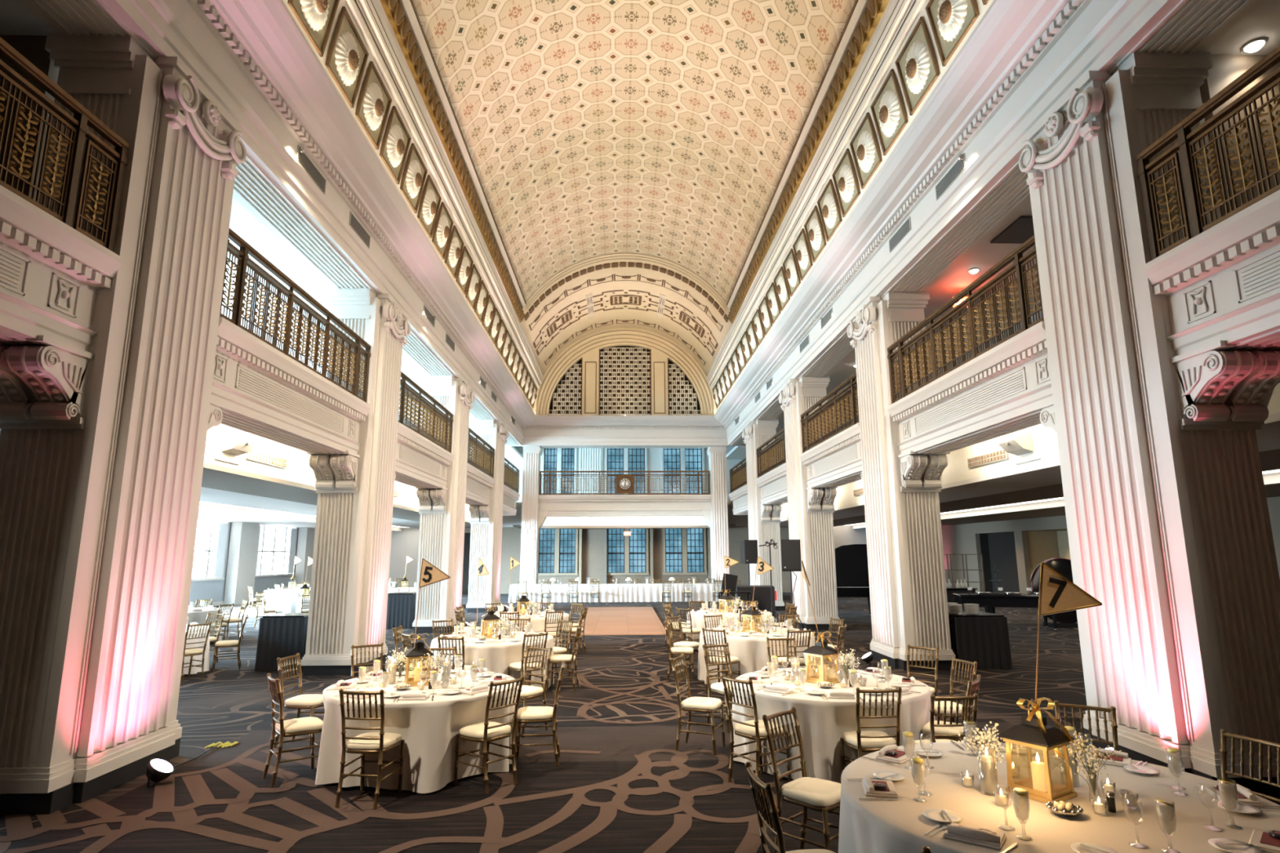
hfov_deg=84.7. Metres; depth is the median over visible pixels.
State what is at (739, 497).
trim
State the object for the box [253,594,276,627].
chair
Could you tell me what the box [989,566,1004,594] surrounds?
tiered stand
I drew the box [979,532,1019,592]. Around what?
door
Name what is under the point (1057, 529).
ceiling
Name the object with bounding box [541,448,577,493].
window
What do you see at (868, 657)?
uplight
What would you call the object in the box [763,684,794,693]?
napkin
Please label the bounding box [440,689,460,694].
plate
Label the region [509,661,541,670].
seat cushion
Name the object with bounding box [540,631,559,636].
seat cushion
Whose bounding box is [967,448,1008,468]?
vent
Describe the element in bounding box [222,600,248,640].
chair
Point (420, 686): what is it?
votive candle
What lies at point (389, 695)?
plate
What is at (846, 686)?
votive holder
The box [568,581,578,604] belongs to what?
chair
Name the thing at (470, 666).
water glass
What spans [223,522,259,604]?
pilaster
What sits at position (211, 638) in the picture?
seat cushion
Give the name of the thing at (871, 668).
napkin
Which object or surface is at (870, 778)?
fork
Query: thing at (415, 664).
seat cushion
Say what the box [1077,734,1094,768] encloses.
wine glass
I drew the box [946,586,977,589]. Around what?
countertop
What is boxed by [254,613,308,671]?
stand
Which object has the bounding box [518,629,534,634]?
napkin
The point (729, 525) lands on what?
ceiling
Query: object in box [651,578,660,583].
chair
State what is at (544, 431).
trim
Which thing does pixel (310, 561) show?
flag
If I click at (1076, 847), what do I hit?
plate
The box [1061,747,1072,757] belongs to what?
candle
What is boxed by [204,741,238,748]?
tape
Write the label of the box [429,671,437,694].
water glass
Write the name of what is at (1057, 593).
flag
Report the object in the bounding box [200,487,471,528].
ceiling
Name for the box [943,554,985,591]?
metal shelf
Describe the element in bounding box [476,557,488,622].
flag
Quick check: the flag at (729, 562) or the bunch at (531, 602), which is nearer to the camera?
the bunch at (531, 602)
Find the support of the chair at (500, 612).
on the floor
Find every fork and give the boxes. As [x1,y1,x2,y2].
[846,777,881,779]
[924,822,945,835]
[929,823,950,836]
[1251,804,1279,807]
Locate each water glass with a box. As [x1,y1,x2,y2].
[358,666,366,688]
[373,659,380,681]
[381,671,389,694]
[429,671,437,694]
[453,654,460,675]
[470,666,477,688]
[478,658,484,679]
[766,662,773,683]
[770,655,777,676]
[798,668,806,692]
[848,670,857,694]
[880,659,888,680]
[883,666,892,688]
[902,731,916,769]
[910,757,927,802]
[963,720,977,756]
[1011,787,1032,840]
[1062,725,1079,763]
[1155,799,1180,852]
[1165,747,1186,790]
[1217,777,1242,829]
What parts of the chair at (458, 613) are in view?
leg, leg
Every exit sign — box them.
[624,528,631,535]
[952,288,968,307]
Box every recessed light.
[968,268,979,273]
[1241,38,1266,52]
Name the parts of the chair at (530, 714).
leg, leg, seat frame, leg, leg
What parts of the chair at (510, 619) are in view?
rail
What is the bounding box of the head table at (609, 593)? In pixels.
[508,582,735,603]
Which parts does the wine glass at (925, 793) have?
stem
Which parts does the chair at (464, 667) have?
leg, rail, rail, leg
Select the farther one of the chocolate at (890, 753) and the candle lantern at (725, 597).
the candle lantern at (725, 597)
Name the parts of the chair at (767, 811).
leg, rail, rail, leg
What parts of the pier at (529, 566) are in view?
cap moulding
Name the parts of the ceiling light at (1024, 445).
mounting plate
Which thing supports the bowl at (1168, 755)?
on the wine glass at (1178, 793)
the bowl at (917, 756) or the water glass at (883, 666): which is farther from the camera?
the water glass at (883, 666)
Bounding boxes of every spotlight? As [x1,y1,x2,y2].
[299,146,303,153]
[958,153,963,160]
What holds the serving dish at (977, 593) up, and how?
on the serving table at (989, 602)
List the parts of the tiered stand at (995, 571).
post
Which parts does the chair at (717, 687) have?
leg, rail, rail, seat frame, leg, leg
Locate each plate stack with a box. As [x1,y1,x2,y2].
[947,604,963,614]
[963,604,979,614]
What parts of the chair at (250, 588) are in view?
leg, leg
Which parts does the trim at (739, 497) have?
reeded panel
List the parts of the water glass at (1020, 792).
stem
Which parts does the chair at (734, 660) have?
leg, rail, rail, leg, seat frame, leg, leg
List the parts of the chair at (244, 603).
leg, leg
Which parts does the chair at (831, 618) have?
leg, rail, leg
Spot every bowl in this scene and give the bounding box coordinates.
[902,731,915,758]
[910,758,924,787]
[915,755,930,777]
[920,733,933,752]
[995,783,1012,808]
[1011,787,1029,823]
[1124,797,1144,825]
[1155,799,1176,836]
[1165,747,1182,777]
[1167,755,1184,777]
[1198,783,1217,809]
[1217,777,1238,813]
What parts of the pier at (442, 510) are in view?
bracket moulding, cap moulding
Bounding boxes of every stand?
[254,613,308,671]
[386,591,416,629]
[748,564,750,585]
[759,538,782,621]
[782,571,804,628]
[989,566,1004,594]
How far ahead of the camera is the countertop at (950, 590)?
20.67 m
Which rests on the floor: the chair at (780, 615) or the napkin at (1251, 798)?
the chair at (780, 615)
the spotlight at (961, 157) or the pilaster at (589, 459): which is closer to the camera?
the spotlight at (961, 157)
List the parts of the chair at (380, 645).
leg, rail, rail, leg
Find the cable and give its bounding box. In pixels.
[792,571,815,641]
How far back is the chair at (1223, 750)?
4.29 m
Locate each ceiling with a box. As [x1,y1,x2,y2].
[0,0,523,459]
[197,511,315,528]
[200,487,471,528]
[204,426,470,520]
[412,0,855,302]
[512,524,735,528]
[515,499,733,508]
[726,0,1279,459]
[779,448,1279,527]
[941,484,1279,525]
[984,528,1067,533]
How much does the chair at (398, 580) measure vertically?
0.940 m
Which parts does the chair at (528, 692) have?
leg, leg, seat frame, rail, rail, leg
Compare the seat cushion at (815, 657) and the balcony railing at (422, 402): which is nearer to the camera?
the seat cushion at (815, 657)
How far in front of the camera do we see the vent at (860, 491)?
19.34 m
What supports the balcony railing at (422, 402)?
on the trim at (420, 462)
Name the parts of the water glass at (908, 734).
stem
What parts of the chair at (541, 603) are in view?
rail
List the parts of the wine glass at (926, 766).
stem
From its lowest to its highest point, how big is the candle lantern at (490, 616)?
0.489 m
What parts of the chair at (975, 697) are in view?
leg, rail, rail, leg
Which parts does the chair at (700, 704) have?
leg, rail, rail, leg, seat frame, leg, leg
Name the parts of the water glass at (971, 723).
stem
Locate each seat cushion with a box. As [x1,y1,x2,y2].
[184,648,203,654]
[208,622,226,626]
[209,636,216,640]
[215,640,238,646]
[222,617,241,622]
[257,608,275,612]
[275,716,323,733]
[284,693,323,706]
[299,608,308,612]
[346,732,401,750]
[398,656,426,661]
[408,661,439,669]
[443,665,475,670]
[459,721,511,739]
[460,626,480,631]
[464,630,479,632]
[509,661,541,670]
[516,706,553,719]
[517,685,542,697]
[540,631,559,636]
[550,654,575,662]
[553,646,566,653]
[564,627,582,631]
[568,622,578,626]
[669,622,686,625]
[670,625,688,629]
[671,646,693,653]
[673,641,698,647]
[680,697,721,710]
[682,627,702,632]
[709,655,737,663]
[710,681,733,693]
[733,720,785,737]
[773,622,786,626]
[775,657,806,664]
[781,777,840,806]
[785,848,835,852]
[813,653,841,659]
[842,730,895,748]
[912,739,956,744]
[921,720,972,738]
[928,686,935,693]
[934,701,962,715]
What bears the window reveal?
hanging from the window at (211, 543)
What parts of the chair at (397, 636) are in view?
leg, leg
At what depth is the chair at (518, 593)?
29.52 m
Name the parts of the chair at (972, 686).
seat frame, leg, rail, leg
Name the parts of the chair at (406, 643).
leg, leg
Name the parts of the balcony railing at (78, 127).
panel, panel rail, hand rail, post, panel, post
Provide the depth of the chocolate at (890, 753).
4.43 m
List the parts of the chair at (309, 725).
leg, rail, rail, leg, seat frame, leg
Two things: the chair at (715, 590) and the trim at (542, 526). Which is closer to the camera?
the chair at (715, 590)
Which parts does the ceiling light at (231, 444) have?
mounting plate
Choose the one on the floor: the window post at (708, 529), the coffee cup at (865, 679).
the window post at (708, 529)
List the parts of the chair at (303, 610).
leg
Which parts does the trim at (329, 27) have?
rosette panel, rosette panel, rosette panel, rosette panel, rosette panel, rosette panel, rosette panel, rosette panel, rosette panel, rosette panel, rosette panel, rosette panel, rosette panel, rosette panel, rosette panel, rosette panel, rosette panel, rosette panel, rosette panel, rosette panel, rosette panel, rosette panel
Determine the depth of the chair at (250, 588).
25.44 m
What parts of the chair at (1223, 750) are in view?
leg, rail, rail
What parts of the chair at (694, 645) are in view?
leg, rail, leg, leg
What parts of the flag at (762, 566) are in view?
glitter trim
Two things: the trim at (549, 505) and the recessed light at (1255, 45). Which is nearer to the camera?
the recessed light at (1255, 45)
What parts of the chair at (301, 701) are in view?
leg, rail, rail, leg, seat frame, leg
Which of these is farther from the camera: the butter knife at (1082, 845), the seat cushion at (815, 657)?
the seat cushion at (815, 657)
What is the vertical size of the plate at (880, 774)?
0.016 m
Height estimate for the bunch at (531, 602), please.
0.312 m
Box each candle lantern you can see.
[288,578,296,590]
[299,582,310,598]
[400,575,408,587]
[403,633,434,686]
[480,605,500,638]
[515,591,530,615]
[717,591,734,613]
[741,601,764,632]
[802,631,840,684]
[997,698,1077,803]
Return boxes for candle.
[379,679,384,686]
[388,660,395,668]
[413,662,422,680]
[418,681,423,688]
[443,657,449,666]
[487,623,492,635]
[750,622,755,630]
[791,658,798,666]
[795,676,799,684]
[818,665,826,679]
[964,770,971,786]
[982,748,992,764]
[999,789,1005,804]
[1011,762,1017,776]
[1031,752,1047,791]
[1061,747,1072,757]
[1096,796,1103,813]
[1105,778,1112,792]
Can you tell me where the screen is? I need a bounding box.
[834,544,871,616]
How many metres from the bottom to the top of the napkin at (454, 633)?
0.060 m
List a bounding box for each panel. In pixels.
[199,501,410,528]
[844,469,1279,525]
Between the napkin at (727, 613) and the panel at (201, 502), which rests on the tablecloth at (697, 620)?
the napkin at (727, 613)
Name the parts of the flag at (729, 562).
glitter trim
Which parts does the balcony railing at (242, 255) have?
post, panel, post, panel, post, panel rail, hand rail, panel, post, panel, post, panel, post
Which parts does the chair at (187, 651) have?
leg, leg, seat frame, rail, rail, leg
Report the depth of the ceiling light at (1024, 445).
11.25 m
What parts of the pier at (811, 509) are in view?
cap moulding, bracket moulding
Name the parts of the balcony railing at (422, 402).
panel, post, panel, post, panel rail, panel, hand rail, post, panel, post, panel, post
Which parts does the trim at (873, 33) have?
moulding, gilded moulding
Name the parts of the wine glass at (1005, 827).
stem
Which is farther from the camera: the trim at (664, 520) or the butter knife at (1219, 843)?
the trim at (664, 520)
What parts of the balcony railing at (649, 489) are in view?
post, post, panel, panel, hand rail, panel, panel, post, panel, post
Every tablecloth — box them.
[183,625,209,674]
[186,607,222,640]
[262,588,310,606]
[269,596,310,614]
[315,669,517,793]
[387,587,416,593]
[388,582,398,587]
[430,631,554,687]
[480,611,569,648]
[686,609,773,650]
[697,626,817,684]
[731,667,935,783]
[838,742,1279,852]
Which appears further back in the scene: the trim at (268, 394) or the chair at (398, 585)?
the chair at (398, 585)
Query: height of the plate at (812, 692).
0.016 m
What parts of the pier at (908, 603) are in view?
cap moulding, bracket moulding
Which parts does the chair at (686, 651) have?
leg, leg, seat frame, leg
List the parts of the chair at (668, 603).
leg, leg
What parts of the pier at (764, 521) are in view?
cap moulding, bracket moulding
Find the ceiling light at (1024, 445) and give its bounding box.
[998,425,1041,464]
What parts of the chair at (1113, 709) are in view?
leg, rail, rail, leg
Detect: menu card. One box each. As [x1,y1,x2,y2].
[871,780,889,791]
[884,750,908,758]
[902,679,911,682]
[1092,755,1123,761]
[1213,786,1247,799]
[1259,831,1279,847]
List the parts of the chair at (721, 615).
leg, rail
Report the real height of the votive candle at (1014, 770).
0.072 m
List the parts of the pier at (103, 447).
bracket moulding, cap moulding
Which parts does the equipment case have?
open lid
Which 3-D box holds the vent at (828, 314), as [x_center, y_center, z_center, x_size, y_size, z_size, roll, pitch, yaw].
[4.521,-2.616,16.985,0.020,0.240,0.950,0,-10,-2]
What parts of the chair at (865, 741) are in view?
leg, leg, seat frame, rail, rail, leg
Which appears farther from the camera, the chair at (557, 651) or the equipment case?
the equipment case
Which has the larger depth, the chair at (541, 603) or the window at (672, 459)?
the window at (672, 459)
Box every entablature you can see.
[17,0,535,446]
[714,0,1264,446]
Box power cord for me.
[174,743,219,767]
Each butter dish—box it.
[393,683,411,690]
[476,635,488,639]
[746,630,757,634]
[817,681,834,688]
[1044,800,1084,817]
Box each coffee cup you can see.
[857,676,866,686]
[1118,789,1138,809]
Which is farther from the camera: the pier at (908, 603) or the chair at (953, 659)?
the pier at (908, 603)
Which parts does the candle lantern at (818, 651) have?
frame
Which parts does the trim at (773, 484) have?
reeded panel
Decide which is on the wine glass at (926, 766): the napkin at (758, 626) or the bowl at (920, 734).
the bowl at (920, 734)
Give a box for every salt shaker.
[428,678,432,688]
[848,676,853,687]
[1105,791,1115,813]
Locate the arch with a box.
[520,252,732,376]
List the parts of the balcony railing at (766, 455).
post, post, panel, hand rail, panel, panel, post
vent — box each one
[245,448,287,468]
[296,144,326,194]
[348,211,370,248]
[393,489,398,497]
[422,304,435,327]
[445,332,454,351]
[479,376,485,389]
[491,390,496,402]
[511,415,515,424]
[735,415,739,425]
[755,391,760,403]
[766,376,773,390]
[799,334,809,353]
[820,306,833,328]
[853,487,863,496]
[888,216,911,253]
[934,152,966,200]
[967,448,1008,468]
[990,215,1034,243]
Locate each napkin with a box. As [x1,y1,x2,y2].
[188,608,202,612]
[202,605,213,608]
[333,680,357,688]
[343,690,374,698]
[363,670,391,679]
[398,693,430,700]
[421,666,440,673]
[447,640,466,643]
[452,630,468,635]
[460,684,488,694]
[466,666,490,675]
[484,640,502,644]
[489,674,506,682]
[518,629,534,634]
[520,614,533,617]
[520,636,536,641]
[698,611,711,614]
[715,631,733,635]
[716,624,731,629]
[723,612,735,615]
[744,673,761,683]
[746,623,760,627]
[750,633,766,637]
[759,666,783,674]
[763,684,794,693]
[777,625,794,629]
[782,632,799,636]
[808,663,830,671]
[826,691,855,699]
[858,666,886,675]
[861,773,898,798]
[875,744,917,764]
[883,687,911,696]
[897,676,915,684]
[942,822,1006,849]
[962,736,1005,751]
[1085,748,1132,766]
[1202,783,1262,805]
[1248,829,1279,852]
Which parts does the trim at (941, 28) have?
rosette panel, rosette panel, rosette panel, rosette panel, rosette panel, rosette panel, rosette panel, rosette panel, rosette panel, rosette panel, rosette panel, rosette panel, rosette panel, rosette panel, rosette panel, rosette panel, rosette panel, rosette panel, rosette panel, rosette panel, rosette panel, rosette panel, rosette panel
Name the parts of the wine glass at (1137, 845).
stem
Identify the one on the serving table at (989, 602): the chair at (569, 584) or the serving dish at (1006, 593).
the serving dish at (1006, 593)
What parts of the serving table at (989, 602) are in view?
leg, leg, leg, leg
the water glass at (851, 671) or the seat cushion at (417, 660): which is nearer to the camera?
the water glass at (851, 671)
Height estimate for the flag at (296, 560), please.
0.786 m
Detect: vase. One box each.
[386,658,397,684]
[440,656,451,682]
[470,622,476,636]
[504,622,510,636]
[790,656,800,682]
[837,655,847,679]
[976,743,999,795]
[982,762,993,787]
[1057,740,1079,787]
[1087,769,1102,803]
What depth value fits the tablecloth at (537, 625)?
14.43 m
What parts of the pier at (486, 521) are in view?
bracket moulding, cap moulding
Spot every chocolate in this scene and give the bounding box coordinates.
[340,682,347,685]
[873,782,886,790]
[885,750,897,755]
[978,828,992,833]
[1216,784,1234,791]
[1267,830,1279,839]
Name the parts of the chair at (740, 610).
leg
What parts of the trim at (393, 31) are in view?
gilded moulding, moulding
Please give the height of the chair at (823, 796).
0.940 m
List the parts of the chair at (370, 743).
leg, rail, rail, leg, seat frame, leg, leg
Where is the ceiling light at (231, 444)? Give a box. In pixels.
[213,423,257,464]
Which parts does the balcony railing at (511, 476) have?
panel, panel, panel rail, hand rail, panel, post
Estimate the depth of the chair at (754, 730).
6.38 m
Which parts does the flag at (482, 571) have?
glitter trim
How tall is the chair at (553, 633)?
0.940 m
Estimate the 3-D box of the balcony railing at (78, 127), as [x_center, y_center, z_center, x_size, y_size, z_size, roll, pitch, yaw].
[-4.855,-2.574,4.191,0.090,1.140,4.942,0,-10,-2]
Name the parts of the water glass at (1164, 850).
stem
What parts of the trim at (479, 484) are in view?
reeded panel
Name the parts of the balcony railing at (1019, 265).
post, panel, post, panel, post, panel, hand rail, post, panel, post, panel, post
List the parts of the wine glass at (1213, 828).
stem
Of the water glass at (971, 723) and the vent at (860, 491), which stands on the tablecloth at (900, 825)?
the water glass at (971, 723)
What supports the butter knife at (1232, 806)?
on the plate at (1243, 808)
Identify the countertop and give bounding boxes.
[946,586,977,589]
[946,586,977,611]
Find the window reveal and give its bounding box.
[213,522,227,577]
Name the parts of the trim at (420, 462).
reeded panel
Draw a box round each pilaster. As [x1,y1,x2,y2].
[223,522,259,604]
[293,528,315,588]
[577,448,602,493]
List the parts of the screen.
lid, leg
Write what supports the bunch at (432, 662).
in the bud vase
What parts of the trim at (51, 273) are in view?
reeded panel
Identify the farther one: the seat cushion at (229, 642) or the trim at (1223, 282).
the seat cushion at (229, 642)
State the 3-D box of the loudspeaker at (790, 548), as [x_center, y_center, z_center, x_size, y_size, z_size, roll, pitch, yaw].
[3.683,3.161,17.209,0.460,0.760,0.380,-1,-10,4]
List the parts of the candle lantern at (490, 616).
frame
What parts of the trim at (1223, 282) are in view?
reeded panel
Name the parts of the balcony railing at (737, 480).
panel, hand rail, panel, panel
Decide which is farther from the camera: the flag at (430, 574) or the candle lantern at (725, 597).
the candle lantern at (725, 597)
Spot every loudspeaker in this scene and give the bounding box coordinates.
[739,540,758,564]
[781,539,801,571]
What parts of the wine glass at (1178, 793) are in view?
stem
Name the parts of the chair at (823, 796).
leg, rail, rail, leg, seat frame, leg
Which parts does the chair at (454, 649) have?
rail, leg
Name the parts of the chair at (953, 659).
seat frame, leg, rail, rail, leg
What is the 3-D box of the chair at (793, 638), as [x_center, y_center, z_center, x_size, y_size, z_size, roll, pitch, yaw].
[1.901,3.257,9.152,0.404,0.940,0.505,0,-10,0]
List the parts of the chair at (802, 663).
leg, seat frame, rail, rail, leg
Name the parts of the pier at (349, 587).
bracket moulding, cap moulding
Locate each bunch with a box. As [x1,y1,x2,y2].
[385,647,412,678]
[420,650,449,682]
[493,615,511,634]
[527,599,537,613]
[731,596,742,608]
[757,611,773,628]
[831,648,860,680]
[957,721,1006,780]
[1061,731,1121,795]
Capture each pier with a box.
[0,33,246,815]
[301,287,410,675]
[412,374,474,633]
[466,418,508,613]
[520,445,542,584]
[706,445,728,582]
[742,419,784,610]
[778,376,840,630]
[847,290,955,670]
[1018,50,1279,797]
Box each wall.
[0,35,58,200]
[188,522,298,604]
[388,528,419,587]
[464,446,791,594]
[833,525,866,548]
[941,496,1279,593]
[1026,530,1071,576]
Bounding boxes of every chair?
[181,622,211,683]
[195,599,213,607]
[204,612,225,662]
[208,603,234,646]
[211,614,248,671]
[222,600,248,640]
[246,586,263,613]
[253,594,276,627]
[256,591,269,621]
[262,673,323,786]
[273,653,324,749]
[279,586,291,597]
[298,594,310,613]
[335,688,404,808]
[351,642,383,679]
[391,625,426,671]
[395,577,402,585]
[398,585,409,591]
[400,631,439,671]
[422,646,456,669]
[431,618,453,639]
[437,635,475,670]
[453,608,479,632]
[453,675,524,794]
[455,605,480,631]
[484,602,500,614]
[499,611,519,631]
[507,631,547,701]
[508,617,530,631]
[515,661,566,766]
[517,581,528,604]
[517,645,551,738]
[536,602,552,611]
[540,610,564,647]
[541,581,551,602]
[546,625,582,691]
[553,619,573,676]
[561,606,588,653]
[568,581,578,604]
[568,602,583,644]
[590,581,599,604]
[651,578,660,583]
[661,580,671,603]
[662,601,686,644]
[663,619,694,680]
[664,604,689,648]
[666,615,698,674]
[670,653,725,755]
[675,607,702,655]
[682,580,693,603]
[688,600,703,611]
[702,627,740,692]
[702,642,733,733]
[703,613,723,629]
[706,578,715,582]
[712,580,723,603]
[720,674,791,782]
[739,608,758,626]
[742,600,758,609]
[745,761,835,852]
[762,706,840,852]
[766,636,796,669]
[773,602,795,626]
[773,629,811,668]
[778,613,799,629]
[787,605,797,627]
[812,623,847,668]
[816,617,844,668]
[840,686,902,773]
[906,644,938,701]
[912,693,978,744]
[920,675,981,742]
[920,846,932,852]
[934,656,977,726]
[1053,700,1118,751]
[1219,728,1279,802]
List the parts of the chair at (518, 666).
leg, seat frame, leg, rail, rail, leg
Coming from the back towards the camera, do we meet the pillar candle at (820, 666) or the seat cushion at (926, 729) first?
the pillar candle at (820, 666)
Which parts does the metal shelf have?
shelf, shelf, shelf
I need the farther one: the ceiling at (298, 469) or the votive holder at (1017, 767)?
the ceiling at (298, 469)
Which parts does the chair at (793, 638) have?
leg, rail, rail, leg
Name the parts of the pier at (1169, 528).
cap moulding, bracket moulding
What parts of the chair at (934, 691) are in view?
leg, rail, rail, leg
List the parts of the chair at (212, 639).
leg, rail, leg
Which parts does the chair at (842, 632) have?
seat frame, leg, leg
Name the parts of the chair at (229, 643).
leg, seat frame, leg, leg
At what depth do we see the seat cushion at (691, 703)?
7.44 m
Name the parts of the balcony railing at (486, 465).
post, panel, panel, panel rail, hand rail, panel, post, panel, post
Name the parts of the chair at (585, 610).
leg, leg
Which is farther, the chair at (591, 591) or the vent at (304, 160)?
the chair at (591, 591)
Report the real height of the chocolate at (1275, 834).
0.021 m
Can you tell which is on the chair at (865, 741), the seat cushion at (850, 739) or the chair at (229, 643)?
the seat cushion at (850, 739)
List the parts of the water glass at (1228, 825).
stem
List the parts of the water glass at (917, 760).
stem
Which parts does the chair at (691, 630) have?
leg, rail, leg, seat frame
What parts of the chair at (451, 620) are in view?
leg, rail, leg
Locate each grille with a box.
[548,347,701,415]
[745,541,757,563]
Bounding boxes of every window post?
[578,528,582,583]
[604,528,606,583]
[649,528,653,583]
[707,528,711,582]
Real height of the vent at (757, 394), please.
0.240 m
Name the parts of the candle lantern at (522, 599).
frame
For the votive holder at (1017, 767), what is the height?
0.065 m
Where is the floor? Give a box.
[0,592,1279,852]
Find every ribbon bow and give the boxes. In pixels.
[408,633,431,662]
[746,601,761,618]
[811,631,838,662]
[1016,697,1074,757]
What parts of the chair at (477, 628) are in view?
leg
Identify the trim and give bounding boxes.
[0,184,122,351]
[0,429,471,527]
[199,503,402,531]
[210,316,371,454]
[283,0,537,409]
[344,0,543,388]
[395,422,453,488]
[465,462,495,506]
[502,484,520,515]
[521,414,728,448]
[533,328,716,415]
[537,494,711,528]
[539,525,709,528]
[542,515,706,525]
[706,0,926,388]
[711,0,993,410]
[728,484,747,515]
[755,462,787,505]
[779,413,1279,526]
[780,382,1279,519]
[800,422,862,488]
[852,472,1279,528]
[887,320,1053,454]
[1142,189,1279,355]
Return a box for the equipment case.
[720,573,777,622]
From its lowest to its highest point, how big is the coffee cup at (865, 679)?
0.075 m
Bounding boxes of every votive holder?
[378,680,386,687]
[440,679,450,688]
[840,680,847,688]
[960,772,973,787]
[993,790,1008,807]
[1012,764,1019,777]
[1090,797,1107,816]
[1100,779,1115,795]
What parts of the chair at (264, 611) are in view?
leg, leg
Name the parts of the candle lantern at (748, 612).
frame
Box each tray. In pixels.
[262,613,308,617]
[387,591,416,594]
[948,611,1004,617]
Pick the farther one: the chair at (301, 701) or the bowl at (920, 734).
the chair at (301, 701)
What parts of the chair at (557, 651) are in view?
leg, seat frame, rail, rail, leg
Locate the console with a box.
[716,591,751,609]
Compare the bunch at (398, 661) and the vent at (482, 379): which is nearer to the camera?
the bunch at (398, 661)
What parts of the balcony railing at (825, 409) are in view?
post, panel, post, panel, post, panel, hand rail, post, panel, post, panel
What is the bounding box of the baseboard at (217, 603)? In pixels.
[188,597,262,607]
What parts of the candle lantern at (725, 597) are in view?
frame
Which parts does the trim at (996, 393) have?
reeded panel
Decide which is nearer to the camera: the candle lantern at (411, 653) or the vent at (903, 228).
the candle lantern at (411, 653)
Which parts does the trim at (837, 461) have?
reeded panel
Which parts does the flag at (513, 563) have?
glitter trim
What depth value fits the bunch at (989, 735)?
3.93 m
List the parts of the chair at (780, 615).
rail, leg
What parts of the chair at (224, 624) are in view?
leg, leg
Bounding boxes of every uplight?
[146,758,174,787]
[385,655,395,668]
[465,622,471,626]
[503,604,508,610]
[861,652,873,664]
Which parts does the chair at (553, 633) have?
leg, rail, rail, leg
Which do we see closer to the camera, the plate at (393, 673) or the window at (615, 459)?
the plate at (393, 673)
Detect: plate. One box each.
[345,688,365,691]
[351,679,370,683]
[383,693,401,697]
[391,671,405,675]
[440,670,457,673]
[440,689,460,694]
[473,640,485,643]
[475,673,493,676]
[478,681,495,685]
[753,674,770,677]
[760,683,778,686]
[782,668,798,671]
[806,690,826,694]
[831,668,844,671]
[872,770,905,781]
[875,674,893,678]
[890,683,910,687]
[914,748,943,756]
[923,808,962,822]
[1010,746,1039,754]
[1071,842,1118,852]
[1123,764,1160,774]
[1208,838,1261,852]
[1215,800,1262,813]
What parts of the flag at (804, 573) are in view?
glitter trim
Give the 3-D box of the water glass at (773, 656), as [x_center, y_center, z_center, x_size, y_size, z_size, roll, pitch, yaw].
[1.436,2.554,7.491,0.070,0.205,0.070,2,-11,-13]
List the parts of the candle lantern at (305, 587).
frame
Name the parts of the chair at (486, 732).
leg, seat frame, leg, leg, rail, rail, leg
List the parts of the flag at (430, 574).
glitter trim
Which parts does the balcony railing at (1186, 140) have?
post, panel, post, hand rail, panel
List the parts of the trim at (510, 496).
reeded panel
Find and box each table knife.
[858,797,899,799]
[861,755,895,764]
[950,740,964,750]
[1001,842,1017,852]
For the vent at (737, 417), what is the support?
attached to the entablature at (926, 209)
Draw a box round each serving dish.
[975,591,991,594]
[1004,591,1021,595]
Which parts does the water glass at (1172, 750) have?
stem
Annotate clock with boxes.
[616,474,634,493]
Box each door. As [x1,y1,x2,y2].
[462,530,471,594]
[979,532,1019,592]
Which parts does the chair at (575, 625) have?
leg, rail, leg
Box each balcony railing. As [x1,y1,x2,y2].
[0,36,129,252]
[219,227,371,402]
[398,371,453,453]
[466,427,494,478]
[503,457,519,493]
[539,471,710,494]
[729,457,746,493]
[755,427,786,478]
[800,372,859,453]
[887,235,1044,404]
[1135,44,1279,260]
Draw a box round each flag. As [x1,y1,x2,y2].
[293,556,301,573]
[305,556,312,582]
[404,555,413,575]
[414,558,450,637]
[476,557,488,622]
[509,556,520,600]
[724,555,738,592]
[752,556,773,600]
[801,560,819,635]
[1035,562,1102,703]
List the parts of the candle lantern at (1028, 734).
handle, frame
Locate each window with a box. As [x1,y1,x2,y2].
[191,520,228,582]
[254,524,297,577]
[537,528,577,575]
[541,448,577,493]
[604,448,647,493]
[606,528,648,575]
[661,448,705,493]
[662,528,707,574]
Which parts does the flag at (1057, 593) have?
glitter trim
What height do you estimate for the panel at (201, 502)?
0.020 m
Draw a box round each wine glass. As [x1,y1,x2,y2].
[794,667,801,689]
[915,755,932,795]
[920,733,933,768]
[995,783,1015,831]
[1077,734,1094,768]
[1124,797,1147,848]
[1167,755,1187,795]
[1198,783,1222,831]
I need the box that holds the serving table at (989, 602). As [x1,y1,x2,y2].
[952,593,1057,631]
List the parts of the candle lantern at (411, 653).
glass pane, frame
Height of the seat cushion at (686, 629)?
0.065 m
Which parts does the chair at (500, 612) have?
leg, rail, leg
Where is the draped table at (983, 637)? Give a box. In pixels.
[948,611,1012,669]
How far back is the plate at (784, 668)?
7.76 m
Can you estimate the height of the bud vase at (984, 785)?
0.150 m
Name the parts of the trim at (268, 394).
reeded panel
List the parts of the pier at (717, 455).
cap moulding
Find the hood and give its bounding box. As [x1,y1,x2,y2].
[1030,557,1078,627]
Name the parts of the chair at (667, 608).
leg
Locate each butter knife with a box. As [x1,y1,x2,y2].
[882,773,898,778]
[915,751,939,753]
[941,809,951,822]
[1080,844,1111,852]
[1130,764,1146,772]
[1214,842,1253,846]
[1229,801,1240,808]
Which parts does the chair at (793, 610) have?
leg, leg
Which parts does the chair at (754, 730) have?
leg, rail, rail, leg, seat frame, leg, leg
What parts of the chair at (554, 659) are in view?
leg, leg, seat frame, leg, leg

